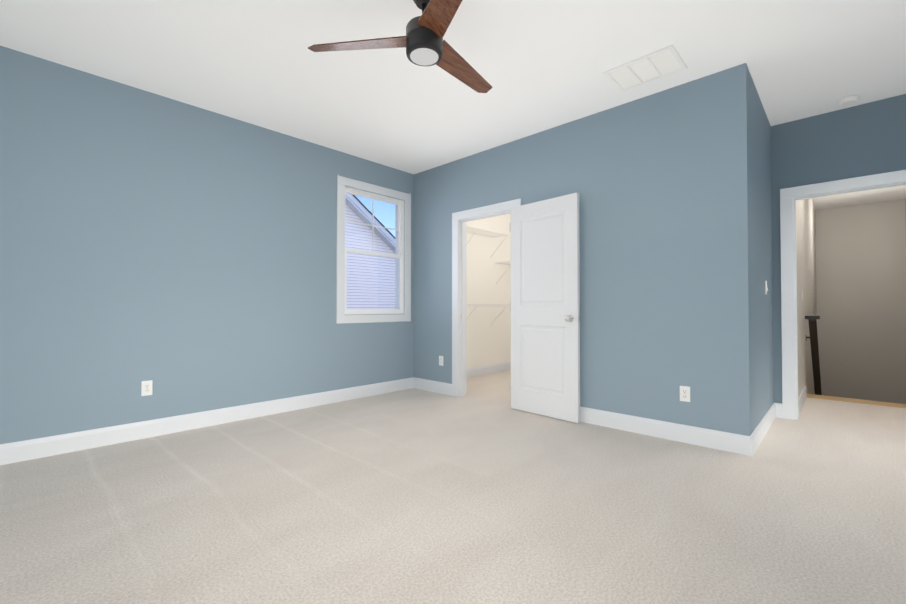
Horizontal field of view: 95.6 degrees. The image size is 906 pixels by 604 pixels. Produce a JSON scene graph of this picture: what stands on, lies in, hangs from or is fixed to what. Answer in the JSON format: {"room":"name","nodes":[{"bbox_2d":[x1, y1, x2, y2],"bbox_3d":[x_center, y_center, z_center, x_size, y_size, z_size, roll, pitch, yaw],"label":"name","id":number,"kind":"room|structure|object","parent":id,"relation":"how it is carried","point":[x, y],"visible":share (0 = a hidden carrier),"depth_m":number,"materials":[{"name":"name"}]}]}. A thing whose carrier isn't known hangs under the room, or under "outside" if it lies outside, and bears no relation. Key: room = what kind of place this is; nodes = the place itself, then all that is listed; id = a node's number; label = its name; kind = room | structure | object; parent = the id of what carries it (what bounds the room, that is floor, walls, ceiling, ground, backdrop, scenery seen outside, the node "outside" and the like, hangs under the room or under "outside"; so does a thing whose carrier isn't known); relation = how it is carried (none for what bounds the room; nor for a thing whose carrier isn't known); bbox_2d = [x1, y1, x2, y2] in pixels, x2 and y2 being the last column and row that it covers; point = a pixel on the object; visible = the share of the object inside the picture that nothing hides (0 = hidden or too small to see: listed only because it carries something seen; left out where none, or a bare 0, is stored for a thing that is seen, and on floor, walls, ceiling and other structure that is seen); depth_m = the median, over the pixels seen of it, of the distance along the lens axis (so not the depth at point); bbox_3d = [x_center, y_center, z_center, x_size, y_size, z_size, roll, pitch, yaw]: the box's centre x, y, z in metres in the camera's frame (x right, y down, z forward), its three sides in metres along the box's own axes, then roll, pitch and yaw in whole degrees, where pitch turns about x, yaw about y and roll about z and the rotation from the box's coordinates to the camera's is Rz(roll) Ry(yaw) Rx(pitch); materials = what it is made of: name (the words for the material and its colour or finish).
{"room":"empty bedroom","nodes":[
{"label":"empty bedroom","id":0,"kind":"room"},
{"bbox_2d":[0,46,510,443],"bbox_3d":[-1.039,-0.281,4.823,0.150,2.740,6.840,-1,-1,43],"label":"wall","id":1,"kind":"structure","parent":0,"point":[181,255],"depth_m":3.35,"materials":[{"name":"blue paint"}]},
{"bbox_2d":[141,380,151,395],"bbox_3d":[-2.413,0.679,3.240,0.008,0.115,0.070,-1,-1,43],"label":"outlet","id":2,"kind":"object","parent":1,"relation":"attached to","point":[146,388],"visible":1,"depth_m":3.23,"materials":[{"name":"white plastic"}]},
{"bbox_2d":[0,378,411,464],"bbox_3d":[-1.862,1.009,3.814,0.015,0.132,3.970,-1,-1,43],"label":"baseboard","id":3,"kind":"structure","parent":1,"relation":"attached to","point":[18,451],"depth_m":3.36,"materials":[{"name":"white wood"}]},
{"bbox_2d":[336,174,410,323],"bbox_3d":[-0.956,-0.578,4.901,0.167,1.637,1.050,-1,-1,43],"label":"window unit","id":4,"kind":"structure","parent":1,"relation":"in","point":[398,255],"depth_m":4.88,"materials":[{"name":"white plastic"}]},
{"bbox_2d":[467,226,510,325],"bbox_3d":[0.543,-0.326,6.163,0.308,1.399,2.464,-1,-1,43],"label":"wire closet shelf","id":5,"kind":"object","parent":1,"relation":"attached to","point":[492,236],"visible":0.54,"depth_m":6.07,"materials":[{"name":"white metal"}]},
{"bbox_2d":[467,362,510,377],"bbox_3d":[0.429,1.044,6.238,0.015,0.132,2.460,-1,-1,43],"label":"baseboard","id":6,"kind":"structure","parent":1,"relation":"attached to","point":[486,369],"depth_m":6.34,"materials":[{"name":"white"}]},
{"bbox_2d":[0,370,905,603],"bbox_3d":[0.724,1.166,3.130,5.010,0.200,6.830,-1,-1,43],"label":"floor carpet","id":7,"kind":"object","parent":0,"point":[482,491],"visible":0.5,"depth_m":2.05,"materials":[{"name":"beige carpet"}]},
{"bbox_2d":[0,0,905,209],"bbox_3d":[1.947,-1.706,4.464,5.010,0.100,10.390,-1,-1,43],"label":"ceiling","id":8,"kind":"structure","parent":0,"point":[538,66],"depth_m":2.82,"materials":[{"name":"white paint"}]},
{"bbox_2d":[308,0,492,92],"bbox_3d":[-0.046,-1.499,2.280,1.143,0.376,1.049,-1,-1,43],"label":"fan","id":9,"kind":"object","parent":8,"relation":"hanging from","point":[423,42],"visible":1,"depth_m":2.20,"materials":[{"name":"brown wood"}]},
{"bbox_2d":[603,44,686,91],"bbox_3d":[1.386,-1.672,2.971,0.465,0.009,0.360,-1,-1,43],"label":"ceiling vent","id":10,"kind":"object","parent":8,"relation":"in","point":[657,65],"visible":1,"depth_m":2.95,"materials":[{"name":"white"}]},
{"bbox_2d":[837,95,860,106],"bbox_3d":[3.264,-1.653,3.390,0.140,0.036,0.140,-1,-1,43],"label":"smoke detector","id":11,"kind":"object","parent":8,"relation":"attached to","point":[848,101],"visible":1,"depth_m":3.36,"materials":[{"name":"white plastic"}]},
{"bbox_2d":[414,63,749,435],"bbox_3d":[0.817,-0.290,4.115,3.520,2.740,0.120,-1,-1,43],"label":"wall","id":12,"kind":"structure","parent":0,"point":[657,182],"depth_m":3.34,"materials":[{"name":"blue paint"}]},
{"bbox_2d":[412,377,451,395],"bbox_3d":[-0.245,1.026,5.008,0.664,0.132,0.015,-1,-1,43],"label":"baseboard","id":13,"kind":"structure","parent":12,"relation":"attached to","point":[418,383],"depth_m":5.00,"materials":[{"name":"white wood"}]},
{"bbox_2d":[439,356,442,365],"bbox_3d":[-0.143,0.703,4.920,0.070,0.115,0.008,-1,-1,43],"label":"outlet","id":14,"kind":"object","parent":12,"relation":"attached to","point":[441,360],"visible":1,"depth_m":4.91,"materials":[{"name":"white plastic"}]},
{"bbox_2d":[452,198,520,396],"bbox_3d":[0.388,0.022,4.516,0.952,2.126,0.156,-1,-1,43],"label":"door frame","id":15,"kind":"structure","parent":12,"relation":"attached to","point":[460,219],"depth_m":4.75,"materials":[{"name":"white wood"}]},
{"bbox_2d":[510,193,579,422],"bbox_3d":[0.849,0.052,3.900,0.153,2.025,0.767,1,-1,-42],"label":"closet door","id":16,"kind":"structure","parent":12,"relation":"in","point":[545,316],"depth_m":3.85,"materials":[{"name":"white painted wood"},{"name":"satin nickel"}]},
{"bbox_2d":[580,407,755,455],"bbox_3d":[1.375,1.005,3.477,1.889,0.132,0.015,-1,-1,43],"label":"baseboard","id":17,"kind":"structure","parent":12,"relation":"attached to","point":[719,440],"depth_m":3.16,"materials":[{"name":"white wood"}]},
{"bbox_2d":[680,386,689,401],"bbox_3d":[1.761,0.698,3.121,0.070,0.115,0.008,-1,-1,43],"label":"outlet","id":18,"kind":"object","parent":12,"relation":"attached to","point":[685,393],"visible":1,"depth_m":3.12,"materials":[{"name":"white plastic"}]},
{"bbox_2d":[746,64,773,434],"bbox_3d":[2.490,-0.300,3.410,0.120,2.740,1.386,-1,-1,43],"label":"wall","id":19,"kind":"structure","parent":0,"point":[761,373],"depth_m":3.26,"materials":[{"name":"blue paint"}]},
{"bbox_2d":[753,403,779,449],"bbox_3d":[2.547,1.003,3.350,0.020,0.132,1.370,-1,-1,43],"label":"baseboard","id":20,"kind":"structure","parent":19,"relation":"attached to","point":[764,425],"depth_m":3.37,"materials":[{"name":"white wood"}]},
{"bbox_2d":[796,198,816,398],"bbox_3d":[4.739,1.181,5.657,0.275,5.640,4.760,-1,-1,43],"label":"wall","id":21,"kind":"structure","parent":0,"point":[806,243],"depth_m":5.00,"materials":[{"name":"grey paint"}]},
{"bbox_2d":[798,386,806,416],"bbox_3d":[3.629,1.016,4.273,0.015,0.132,1.180,-1,-1,43],"label":"baseboard","id":22,"kind":"structure","parent":21,"relation":"attached to","point":[802,397],"depth_m":4.08,"materials":[{"name":"white wood"}]},
{"bbox_2d":[805,316,821,394],"bbox_3d":[5.215,1.467,5.858,0.135,2.586,3.170,-1,-1,43],"label":"handrail","id":23,"kind":"object","parent":21,"relation":"attached to","point":[812,321],"visible":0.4,"depth_m":5.09,"materials":[{"name":"black"}]},
{"bbox_2d":[771,94,905,403],"bbox_3d":[3.494,-0.299,3.498,1.460,2.740,0.120,-1,-1,43],"label":"wall","id":24,"kind":"structure","parent":0,"point":[865,139],"depth_m":3.61,"materials":[{"name":"blue paint"}]},
{"bbox_2d":[780,170,905,419],"bbox_3d":[3.462,0.008,3.524,1.002,2.126,0.156,-1,-1,43],"label":"door frame","id":25,"kind":"structure","parent":24,"relation":"attached to","point":[789,197],"depth_m":3.77,"materials":[{"name":"white wood"}]},
{"bbox_2d":[807,394,905,407],"bbox_3d":[4.503,1.182,4.431,1.065,0.204,0.252,-1,-1,43],"label":"floor","id":26,"kind":"structure","parent":0,"point":[897,405],"depth_m":4.47,"materials":[{"name":"brown wood"}]},
{"bbox_2d":[816,199,905,403],"bbox_3d":[6.820,1.199,6.883,1.065,5.640,0.120,-1,-1,43],"label":"wall","id":27,"kind":"structure","parent":0,"point":[861,281],"depth_m":6.83,"materials":[{"name":"grey paint"}]},
{"label":"outside","id":28,"kind":"structure","parent":0,"visible":0},
{"bbox_2d":[345,193,394,308],"bbox_3d":[-7.156,-0.746,10.885,7.000,10.242,17.000,-1,-1,43],"label":"neighbouring house","id":29,"kind":"structure","parent":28,"point":[353,202],"depth_m":11.29,"materials":[{"name":"white"}]}
]}

